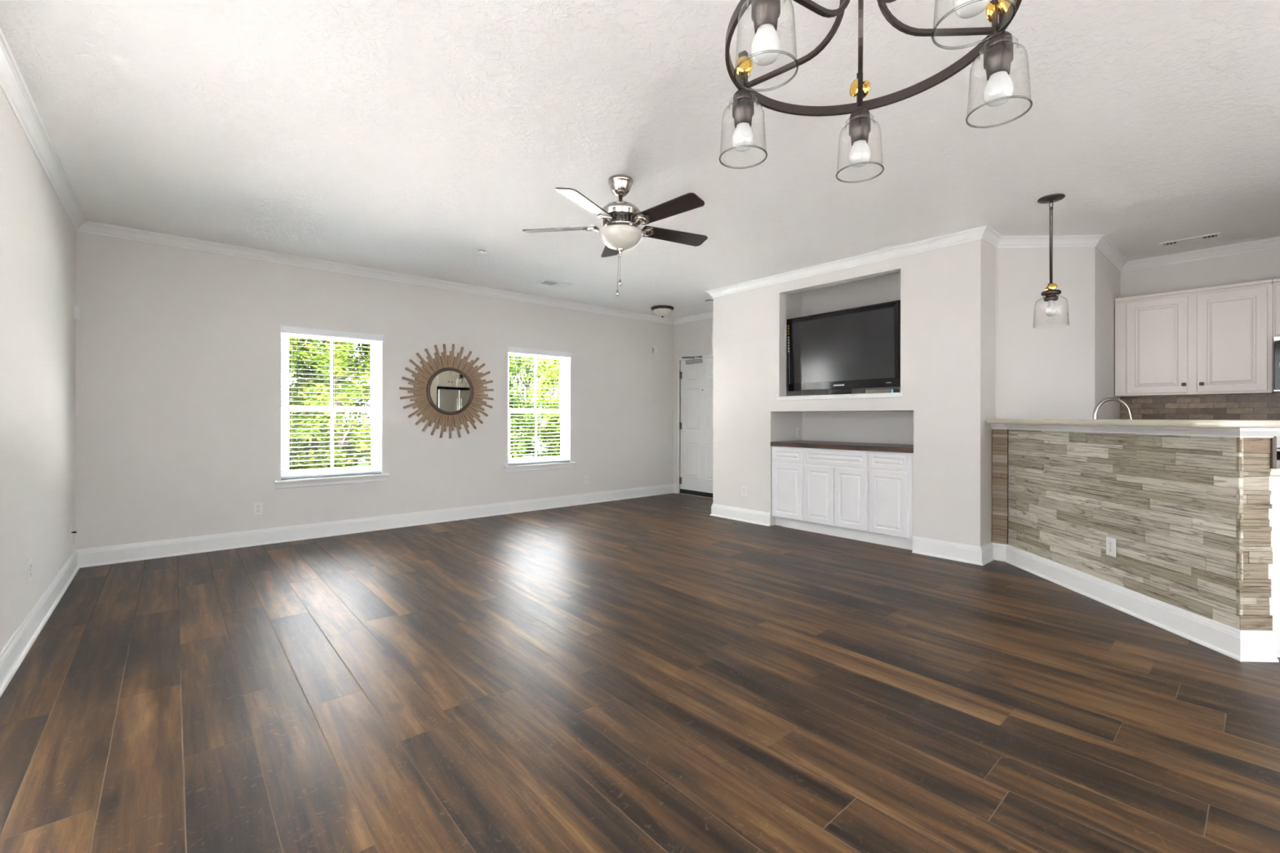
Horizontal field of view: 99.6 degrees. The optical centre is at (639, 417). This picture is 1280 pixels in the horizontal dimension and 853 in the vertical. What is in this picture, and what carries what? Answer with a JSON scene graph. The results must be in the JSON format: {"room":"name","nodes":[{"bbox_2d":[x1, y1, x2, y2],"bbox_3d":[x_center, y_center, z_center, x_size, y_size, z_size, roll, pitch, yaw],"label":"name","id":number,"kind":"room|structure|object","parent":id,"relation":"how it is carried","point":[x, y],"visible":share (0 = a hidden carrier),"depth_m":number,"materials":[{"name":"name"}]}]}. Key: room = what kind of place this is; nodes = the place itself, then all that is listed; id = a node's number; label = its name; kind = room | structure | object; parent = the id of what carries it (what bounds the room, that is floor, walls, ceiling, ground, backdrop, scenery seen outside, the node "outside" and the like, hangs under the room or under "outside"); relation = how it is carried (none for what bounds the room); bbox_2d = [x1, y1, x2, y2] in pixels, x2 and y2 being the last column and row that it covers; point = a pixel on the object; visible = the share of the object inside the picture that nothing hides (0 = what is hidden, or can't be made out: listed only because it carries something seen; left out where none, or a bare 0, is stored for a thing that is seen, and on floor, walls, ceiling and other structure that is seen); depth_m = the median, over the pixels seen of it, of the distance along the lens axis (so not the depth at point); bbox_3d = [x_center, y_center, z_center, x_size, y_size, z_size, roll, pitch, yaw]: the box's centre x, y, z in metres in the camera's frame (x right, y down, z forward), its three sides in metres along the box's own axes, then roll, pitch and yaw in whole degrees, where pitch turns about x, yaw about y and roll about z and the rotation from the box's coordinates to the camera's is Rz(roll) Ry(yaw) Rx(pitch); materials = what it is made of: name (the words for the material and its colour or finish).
{"room":"living room","nodes":[
{"label":"living room","id":0,"kind":"room"},
{"bbox_2d":[0,88,75,651],"bbox_3d":[-1.758,-0.169,1.066,0.140,2.655,8.331,0,0,-41],"label":"wall","id":1,"kind":"structure","parent":0,"point":[37,237],"depth_m":2.88,"materials":[{"name":"beige paint"}]},
{"bbox_2d":[26,558,31,583],"bbox_3d":[-3.163,0.796,2.806,0.009,0.114,0.070,0,0,-41],"label":"wall outlet","id":2,"kind":"object","parent":1,"relation":"attached to","point":[29,562],"visible":1,"depth_m":2.79,"materials":[{"name":"white plastic"}]},
{"bbox_2d":[0,549,79,697],"bbox_3d":[-1.697,1.089,1.120,0.027,0.140,8.011,0,0,-41],"label":"baseboard","id":3,"kind":"structure","parent":1,"relation":"attached to","point":[14,652],"depth_m":2.82,"materials":[{"name":"white paint"}]},
{"bbox_2d":[0,26,86,231],"bbox_3d":[-1.679,-1.456,1.132,0.062,0.079,8.011,0,0,-41],"label":"trim","id":4,"kind":"structure","parent":1,"relation":"attached to","point":[13,86],"depth_m":2.74,"materials":[{"name":"white paint"}]},
{"bbox_2d":[69,525,76,542],"bbox_3d":[-4.141,0.855,3.957,0.031,0.114,0.070,0,0,-41],"label":"cable plate","id":5,"kind":"object","parent":1,"relation":"attached to","point":[70,527],"visible":1,"depth_m":3.92,"materials":[{"name":"white plastic"}]},
{"bbox_2d":[75,231,674,549],"bbox_3d":[-1.900,-0.169,6.339,6.535,2.655,0.160,0,0,-41],"label":"wall","id":6,"kind":"structure","parent":0,"point":[178,385],"depth_m":4.95,"materials":[{"name":"beige paint"}]},
{"bbox_2d":[253,502,262,515],"bbox_3d":[-3.450,0.828,4.891,0.070,0.114,0.009,0,0,-41],"label":"wall outlet","id":7,"kind":"object","parent":6,"relation":"attached to","point":[257,507],"visible":1,"depth_m":4.89,"materials":[{"name":"white plastic"}]},
{"bbox_2d":[273,332,389,488],"bbox_3d":[-3.024,-0.090,5.336,0.992,1.507,0.200,0,0,-41],"label":"window","id":8,"kind":"structure","parent":6,"relation":"in","point":[377,368],"depth_m":5.37,"materials":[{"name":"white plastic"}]},
{"bbox_2d":[280,324,383,479],"bbox_3d":[-3.003,-0.136,5.312,0.890,1.427,0.081,0,0,-41],"label":"window blind","id":9,"kind":"object","parent":8,"relation":"attached to","point":[291,330],"visible":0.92,"depth_m":5.28,"materials":[{"name":"white plastic"}]},
{"bbox_2d":[75,484,673,568],"bbox_3d":[-1.894,1.089,6.223,6.395,0.140,0.027,0,0,-41],"label":"baseboard","id":10,"kind":"structure","parent":6,"relation":"attached to","point":[105,555],"depth_m":5.24,"materials":[{"name":"white paint"}]},
{"bbox_2d":[76,221,674,324],"bbox_3d":[-1.878,-1.457,6.210,6.395,0.079,0.062,0,0,-41],"label":"trim","id":11,"kind":"structure","parent":6,"relation":"attached to","point":[88,227],"depth_m":5.23,"materials":[{"name":"white paint"}]},
{"bbox_2d":[399,343,493,438],"bbox_3d":[-2.113,-0.290,6.013,1.056,1.056,0.044,0,0,-41],"label":"sunburst mirror","id":12,"kind":"object","parent":6,"relation":"attached to","point":[448,396],"visible":1,"depth_m":6.00,"materials":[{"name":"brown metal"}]},
{"bbox_2d":[430,370,470,412],"bbox_3d":[-2.105,-0.287,6.014,0.464,0.464,0.004,0,0,-41],"label":"mirror glass","id":13,"kind":"object","parent":12,"relation":"attached to","point":[450,390],"depth_m":6.01,"materials":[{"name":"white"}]},
{"bbox_2d":[503,352,575,472],"bbox_3d":[-1.285,-0.087,6.837,1.007,1.507,0.200,0,0,-41],"label":"window","id":14,"kind":"structure","parent":6,"relation":"in","point":[565,389],"depth_m":7.00,"materials":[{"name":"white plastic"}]},
{"bbox_2d":[507,346,571,465],"bbox_3d":[-1.264,-0.133,6.812,0.905,1.427,0.081,0,0,-41],"label":"window blind","id":15,"kind":"object","parent":14,"relation":"attached to","point":[510,349],"visible":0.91,"depth_m":6.79,"materials":[{"name":"white plastic"}]},
{"bbox_2d":[584,475,588,484],"bbox_3d":[-0.717,0.842,7.250,0.070,0.114,0.009,0,0,-41],"label":"wall outlet","id":16,"kind":"object","parent":6,"relation":"attached to","point":[586,477],"visible":1,"depth_m":7.25,"materials":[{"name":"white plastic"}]},
{"bbox_2d":[651,346,657,355],"bbox_3d":[0.218,-0.990,8.032,0.116,0.130,0.043,0,0,-41],"label":"fire alarm","id":17,"kind":"object","parent":6,"relation":"attached to","point":[654,348],"visible":1,"depth_m":8.02,"materials":[{"name":"white plastic"}]},
{"bbox_2d":[0,493,1279,852],"bbox_3d":[1.105,1.224,3.538,7.900,0.120,8.331,0,0,-41],"label":"floor","id":18,"kind":"structure","parent":0,"point":[660,673],"depth_m":2.16,"materials":[{"name":"brown wood"}]},
{"bbox_2d":[771,446,804,526],"bbox_3d":[1.751,0.739,5.831,0.594,0.853,0.391,0,0,-41],"label":"base cabinet","id":19,"kind":"object","parent":18,"relation":"on","point":[788,463],"visible":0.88,"depth_m":5.63,"materials":[{"name":"white paint"}]},
{"bbox_2d":[804,448,868,532],"bbox_3d":[2.099,0.739,5.428,0.594,0.853,0.670,0,0,-41],"label":"base cabinet","id":20,"kind":"object","parent":18,"relation":"on","point":[836,482],"visible":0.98,"depth_m":5.21,"materials":[{"name":"white paint"}]},
{"bbox_2d":[868,451,913,539],"bbox_3d":[2.450,0.740,5.021,0.594,0.853,0.401,0,0,-41],"label":"base cabinet","id":21,"kind":"object","parent":18,"relation":"on","point":[891,474],"visible":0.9,"depth_m":4.82,"materials":[{"name":"white paint"}]},
{"bbox_2d":[990,423,1279,662],"bbox_3d":[2.967,0.610,3.541,0.266,1.116,1.928,0,0,2],"label":"breakfast bar","id":22,"kind":"object","parent":18,"relation":"on","point":[1185,509],"visible":1,"depth_m":3.07,"materials":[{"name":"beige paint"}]},
{"bbox_2d":[1106,536,1115,557],"bbox_3d":[2.915,0.802,3.351,0.009,0.114,0.070,0,0,2],"label":"wall outlet","id":23,"kind":"object","parent":22,"relation":"attached to","point":[1110,542],"visible":1,"depth_m":3.35,"materials":[{"name":"white plastic"}]},
{"bbox_2d":[1107,540,1112,546],"bbox_3d":[2.912,0.783,3.351,0.003,0.028,0.033,0,0,2],"label":"socket","id":24,"kind":"object","parent":23,"relation":"attached to","point":[1109,542],"depth_m":3.35,"materials":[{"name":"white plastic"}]},
{"bbox_2d":[1107,546,1112,552],"bbox_3d":[2.912,0.822,3.351,0.003,0.028,0.033,0,0,2],"label":"socket","id":25,"kind":"object","parent":23,"relation":"attached to","point":[1109,548],"depth_m":3.35,"materials":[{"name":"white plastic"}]},
{"bbox_2d":[985,418,1279,427],"bbox_3d":[2.945,0.032,3.549,0.409,0.036,1.943,0,0,2],"label":"countertop","id":26,"kind":"structure","parent":22,"relation":"on","point":[1156,423],"depth_m":2.87,"materials":[{"name":"white stone"}]},
{"bbox_2d":[1266,475,1279,657],"bbox_3d":[3.393,0.729,3.546,0.610,0.879,1.859,0,0,2],"label":"base cabinet","id":27,"kind":"object","parent":18,"relation":"on","point":[1274,481],"visible":0.02,"depth_m":2.64,"materials":[{"name":"white paint"}]},
{"bbox_2d":[1270,460,1279,475],"bbox_3d":[3.399,0.268,3.543,0.630,0.039,1.875,0,0,2],"label":"countertop","id":28,"kind":"structure","parent":27,"relation":"on","point":[1274,472],"depth_m":2.62,"materials":[{"name":"white stone"}]},
{"bbox_2d":[1093,397,1133,419],"bbox_3d":[3.414,0.053,3.940,0.312,0.390,0.132,0,0,2],"label":"faucet","id":29,"kind":"object","parent":28,"relation":"on","point":[1122,402],"visible":0.47,"depth_m":3.90,"materials":[{"name":"silver metal"}]},
{"bbox_2d":[1274,430,1279,460],"bbox_3d":[5.242,0.619,3.984,0.716,1.065,0.757,0,0,-41],"label":"range","id":30,"kind":"object","parent":18,"relation":"on","point":[1277,435],"visible":0.02,"depth_m":4.43,"materials":[{"name":"white metal"}]},
{"bbox_2d":[0,0,1279,319],"bbox_3d":[1.110,-1.566,3.538,7.900,0.150,8.331,0,0,-41],"label":"ceiling","id":31,"kind":"structure","parent":0,"point":[419,138],"depth_m":2.78,"materials":[{"name":"white paint"}]},
{"bbox_2d":[476,249,486,254],"bbox_3d":[-1.425,-1.486,4.878,0.086,0.018,0.086,0,0,-41],"label":"sprinkler","id":32,"kind":"object","parent":31,"relation":"attached to","point":[482,252],"visible":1,"depth_m":4.86,"materials":[{"name":"metal"}]},
{"bbox_2d":[536,279,573,288],"bbox_3d":[-0.948,-1.489,6.054,0.360,0.010,0.210,0,0,-41],"label":"ceiling vent","id":33,"kind":"object","parent":31,"relation":"in","point":[546,282],"visible":1,"depth_m":6.04,"materials":[{"name":"white plastic"}]},
{"bbox_2d":[522,174,707,295],"bbox_3d":[-0.090,-1.128,3.389,1.221,0.730,1.192,0,0,-41],"label":"ceiling fan","id":34,"kind":"object","parent":31,"relation":"hanging from","point":[620,233],"visible":1,"depth_m":3.31,"materials":[{"name":"silver metal"}]},
{"bbox_2d":[650,305,674,317],"bbox_3d":[0.306,-1.423,7.365,0.316,0.140,0.316,0,0,-41],"label":"flush ceiling light","id":35,"kind":"object","parent":31,"relation":"attached to","point":[662,311],"visible":1,"depth_m":7.27,"materials":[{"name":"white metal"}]},
{"bbox_2d":[704,299,713,303],"bbox_3d":[0.888,-1.473,6.926,0.120,0.036,0.120,0,0,-41],"label":"smoke detector","id":36,"kind":"object","parent":31,"relation":"attached to","point":[707,301],"visible":0.91,"depth_m":6.88,"materials":[{"name":"plastic"}]},
{"bbox_2d":[719,0,1032,182],"bbox_3d":[0.481,-1.086,1.230,0.686,0.813,0.687,0,0,-41],"label":"chandelier","id":37,"kind":"object","parent":31,"relation":"hanging from","point":[997,47],"visible":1,"depth_m":1.23,"materials":[{"name":"brown metal"}]},
{"bbox_2d":[719,49,767,168],"bbox_3d":[0.271,-0.817,1.421,0.125,0.276,0.125,0,0,-41],"label":"shade","id":38,"kind":"object","parent":37,"relation":"attached to","point":[743,104],"depth_m":1.40,"materials":[{"name":"clear glass"}]},
{"bbox_2d":[733,0,798,91],"bbox_3d":[0.248,-0.817,1.069,0.125,0.276,0.125,0,0,-41],"label":"shade","id":39,"kind":"object","parent":37,"relation":"attached to","point":[765,14],"depth_m":1.05,"materials":[{"name":"clear glass"}]},
{"bbox_2d":[835,72,884,182],"bbox_3d":[0.612,-0.817,1.508,0.125,0.276,0.125,0,0,-41],"label":"shade","id":40,"kind":"object","parent":37,"relation":"attached to","point":[860,124],"depth_m":1.49,"materials":[{"name":"clear glass"}]},
{"bbox_2d":[931,0,1015,49],"bbox_3d":[0.576,-0.817,0.939,0.125,0.276,0.125,0,0,-41],"label":"shade","id":41,"kind":"object","parent":37,"relation":"attached to","point":[965,9],"depth_m":0.93,"materials":[{"name":"clear glass"}]},
{"bbox_2d":[965,0,1032,128],"bbox_3d":[0.801,-0.816,1.210,0.125,0.276,0.125,0,0,-41],"label":"shade","id":42,"kind":"object","parent":37,"relation":"attached to","point":[997,51],"depth_m":1.20,"materials":[{"name":"clear glass"}]},
{"bbox_2d":[1033,193,1069,328],"bbox_3d":[2.792,-1.053,3.677,0.197,0.871,0.197,0,0,-41],"label":"pendant light","id":43,"kind":"object","parent":31,"relation":"hanging from","point":[1051,294],"visible":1,"depth_m":3.67,"materials":[{"name":"brown metal"}]},
{"bbox_2d":[1040,283,1061,302],"bbox_3d":[2.792,-0.849,3.677,0.110,0.116,0.110,0,0,-41],"label":"socket","id":44,"kind":"object","parent":43,"relation":"attached to","point":[1051,294],"depth_m":3.65,"materials":[{"name":"brown metal"}]},
{"bbox_2d":[1159,232,1222,247],"bbox_3d":[4.595,-1.479,4.524,0.140,0.012,0.360,0,0,-41],"label":"ceiling vent","id":45,"kind":"object","parent":31,"relation":"in","point":[1215,235],"visible":1,"depth_m":4.50,"materials":[{"name":"white plastic"}]},
{"bbox_2d":[673,318,713,493],"bbox_3d":[1.137,-0.164,7.714,0.140,2.655,1.726,0,0,-41],"label":"wall","id":46,"kind":"structure","parent":0,"point":[693,339],"depth_m":8.12,"materials":[{"name":"beige paint"}]},
{"bbox_2d":[673,484,677,493],"bbox_3d":[0.535,1.093,8.281,0.027,0.140,0.084,0,0,-41],"label":"baseboard","id":47,"kind":"structure","parent":46,"relation":"attached to","point":[675,486],"depth_m":8.27,"materials":[{"name":"white paint"}]},
{"bbox_2d":[674,311,713,324],"bbox_3d":[1.046,-1.452,7.667,0.062,0.079,1.676,0,0,-41],"label":"trim","id":48,"kind":"structure","parent":46,"relation":"attached to","point":[704,316],"depth_m":7.96,"materials":[{"name":"white paint"}]},
{"bbox_2d":[677,354,713,498],"bbox_3d":[0.889,0.135,7.867,0.236,2.058,1.004,0,0,-41],"label":"door","id":49,"kind":"structure","parent":46,"relation":"in","point":[695,375],"depth_m":7.98,"materials":[{"name":"white paint"}]},
{"bbox_2d":[712,239,995,546],"bbox_3d":[2.155,-0.162,5.670,0.989,2.655,2.801,0,0,-41],"label":"wall","id":50,"kind":"structure","parent":0,"point":[947,295],"depth_m":4.75,"materials":[{"name":"beige paint"}]},
{"bbox_2d":[710,503,770,526],"bbox_3d":[1.111,1.094,6.100,0.027,0.140,0.841,0,0,-41],"label":"baseboard","id":51,"kind":"structure","parent":50,"relation":"attached to","point":[760,517],"depth_m":6.07,"materials":[{"name":"white paint"}]},
{"bbox_2d":[741,485,746,496],"bbox_3d":[1.164,0.828,6.053,0.009,0.114,0.070,0,0,-41],"label":"wall outlet","id":52,"kind":"object","parent":50,"relation":"attached to","point":[744,490],"visible":1,"depth_m":6.05,"materials":[{"name":"white plastic"}]},
{"bbox_2d":[796,427,800,437],"bbox_3d":[1.801,0.175,6.133,0.070,0.114,0.009,0,0,-41],"label":"wall outlet","id":53,"kind":"object","parent":50,"relation":"attached to","point":[798,429],"visible":1,"depth_m":6.12,"materials":[{"name":"white plastic"}]},
{"bbox_2d":[777,392,902,400],"bbox_3d":[1.893,-0.196,5.246,0.062,0.043,1.300,0,0,-41],"label":"trim","id":54,"kind":"structure","parent":50,"relation":"attached to","point":[882,394],"depth_m":5.15,"materials":[{"name":"white paint"}]},
{"bbox_2d":[770,440,913,453],"bbox_3d":[2.102,0.288,5.424,0.613,0.045,1.470,0,0,-41],"label":"countertop","id":55,"kind":"structure","parent":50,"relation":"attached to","point":[903,448],"depth_m":5.26,"materials":[{"name":"brown wood"}]},
{"bbox_2d":[786,300,900,395],"bbox_3d":[2.057,-0.636,5.436,0.259,0.842,1.223,0,0,-38],"label":"television","id":56,"kind":"object","parent":50,"relation":"attached to","point":[838,352],"visible":0.93,"depth_m":5.30,"materials":[{"name":"black plastic"}]},
{"bbox_2d":[706,225,986,297],"bbox_3d":[1.760,-1.450,5.326,0.062,0.079,2.925,0,0,-41],"label":"trim","id":57,"kind":"structure","parent":50,"relation":"attached to","point":[976,233],"depth_m":5.01,"materials":[{"name":"white paint"}]},
{"bbox_2d":[782,518,912,550],"bbox_3d":[1.966,1.115,5.244,0.014,0.100,1.371,0,0,-41],"label":"baseboard","id":58,"kind":"structure","parent":50,"relation":"attached to","point":[897,542],"depth_m":5.18,"materials":[{"name":"white paint"}]},
{"bbox_2d":[866,389,899,393],"bbox_3d":[2.274,-0.237,5.079,0.132,0.040,0.260,0,0,-41],"label":"media box","id":59,"kind":"object","parent":50,"relation":"attached to","point":[873,391],"visible":0.6,"depth_m":5.02,"materials":[{"name":"silver metal"}]},
{"bbox_2d":[911,536,982,565],"bbox_3d":[2.526,1.097,4.460,0.027,0.140,0.538,0,0,-41],"label":"baseboard","id":60,"kind":"structure","parent":50,"relation":"attached to","point":[957,552],"depth_m":4.45,"materials":[{"name":"white paint"}]},
{"bbox_2d":[980,542,994,565],"bbox_3d":[2.787,1.097,4.348,0.276,0.140,0.027,0,0,-41],"label":"baseboard","id":61,"kind":"structure","parent":50,"relation":"attached to","point":[986,549],"depth_m":4.35,"materials":[{"name":"white paint"}]},
{"bbox_2d":[995,246,1119,437],"bbox_3d":[3.812,-0.159,4.885,1.746,2.655,0.552,0,0,-41],"label":"wall","id":62,"kind":"structure","parent":0,"point":[1061,370],"depth_m":4.50,"materials":[{"name":"beige paint"}]},
{"bbox_2d":[981,225,1001,248],"bbox_3d":[2.833,-1.448,4.361,0.425,0.079,0.062,0,0,-41],"label":"trim","id":63,"kind":"structure","parent":62,"relation":"attached to","point":[990,236],"depth_m":4.36,"materials":[{"name":"white paint"}]},
{"bbox_2d":[998,235,1103,248],"bbox_3d":[3.370,-1.448,4.461,0.828,0.079,0.062,0,0,3],"label":"trim","id":64,"kind":"structure","parent":62,"relation":"attached to","point":[1059,241],"depth_m":4.46,"materials":[{"name":"white paint"}]},
{"bbox_2d":[1095,235,1128,271],"bbox_3d":[4.219,-1.446,4.828,1.208,0.079,0.062,0,0,-41],"label":"trim","id":65,"kind":"structure","parent":62,"relation":"attached to","point":[1104,246],"depth_m":4.78,"materials":[{"name":"white paint"}]},
{"bbox_2d":[1120,248,1279,297],"bbox_3d":[5.552,-0.156,4.311,0.140,2.655,3.694,0,0,-41],"label":"wall","id":66,"kind":"structure","parent":0,"point":[1264,264],"depth_m":4.83,"materials":[{"name":"beige paint"}]},
{"bbox_2d":[1115,279,1272,396],"bbox_3d":[4.825,-0.646,4.756,0.377,0.902,0.951,0,0,-41],"label":"upper cabinet","id":67,"kind":"object","parent":66,"relation":"attached to","point":[1216,340],"visible":1,"depth_m":4.62,"materials":[{"name":"white paint"}]},
{"bbox_2d":[1120,392,1279,420],"bbox_3d":[5.346,-0.189,4.434,0.010,0.879,2.130,0,0,-41],"label":"backsplash","id":68,"kind":"structure","parent":66,"relation":"attached to","point":[1230,406],"depth_m":4.81,"materials":[{"name":"brown stone"}]},
{"bbox_2d":[1121,236,1279,271],"bbox_3d":[5.606,-1.444,4.097,0.062,0.079,2.982,0,0,-41],"label":"trim","id":69,"kind":"structure","parent":66,"relation":"attached to","point":[1273,242],"depth_m":4.79,"materials":[{"name":"white paint"}]},
{"bbox_2d":[1272,278,1279,341],"bbox_3d":[5.397,-0.865,4.115,0.350,0.463,0.762,0,0,-41],"label":"upper cabinet","id":70,"kind":"object","parent":66,"relation":"attached to","point":[1276,282],"visible":0.98,"depth_m":4.28,"materials":[{"name":"white paint"}]},
{"bbox_2d":[1272,336,1279,392],"bbox_3d":[5.363,-0.415,4.087,0.437,0.430,0.757,0,0,-41],"label":"microwave","id":71,"kind":"object","parent":70,"relation":"attached to","point":[1276,343],"visible":1,"depth_m":4.25,"materials":[{"name":"silver metal"}]},
{"label":"outside","id":72,"kind":"structure","parent":0,"visible":0},
{"bbox_2d":[309,428,560,466],"bbox_3d":[-8.750,1.572,47.794,50.800,0.050,56.200,0,0,-41],"label":"ground","id":73,"kind":"structure","parent":72,"point":[524,455],"depth_m":21.26,"materials":[{"name":"green plant"}]},
{"bbox_2d":[288,337,371,470],"bbox_3d":[-8.002,-0.620,14.257,3.795,4.455,3.504,0,0,21],"label":"tree","id":74,"kind":"object","parent":73,"relation":"on","point":[344,357],"visible":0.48,"depth_m":13.59,"materials":[{"name":"green plant"}]},
{"bbox_2d":[288,339,371,462],"bbox_3d":[-10.650,-1.106,17.868,3.814,5.353,3.790,0,0,13],"label":"tree","id":75,"kind":"object","parent":73,"relation":"on","point":[361,403],"visible":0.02,"depth_m":17.84,"materials":[{"name":"green plant"}]},
{"bbox_2d":[509,355,533,457],"bbox_3d":[-5.085,-0.581,16.640,3.617,4.305,3.717,0,0,32],"label":"tree","id":76,"kind":"object","parent":73,"relation":"on","point":[513,401],"visible":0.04,"depth_m":16.87,"materials":[{"name":"green plant"}]},
{"bbox_2d":[509,355,559,454],"bbox_3d":[-4.644,-1.087,22.929,3.743,5.324,3.688,0,0,16],"label":"tree","id":77,"kind":"object","parent":73,"relation":"on","point":[528,373],"visible":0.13,"depth_m":22.23,"materials":[{"name":"green plant"}]},
{"bbox_2d":[521,357,560,457],"bbox_3d":[-2.267,-0.636,19.051,3.728,4.504,3.703,0,0,-41],"label":"tree","id":78,"kind":"object","parent":73,"relation":"on","point":[550,383],"visible":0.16,"depth_m":18.42,"materials":[{"name":"green plant"}]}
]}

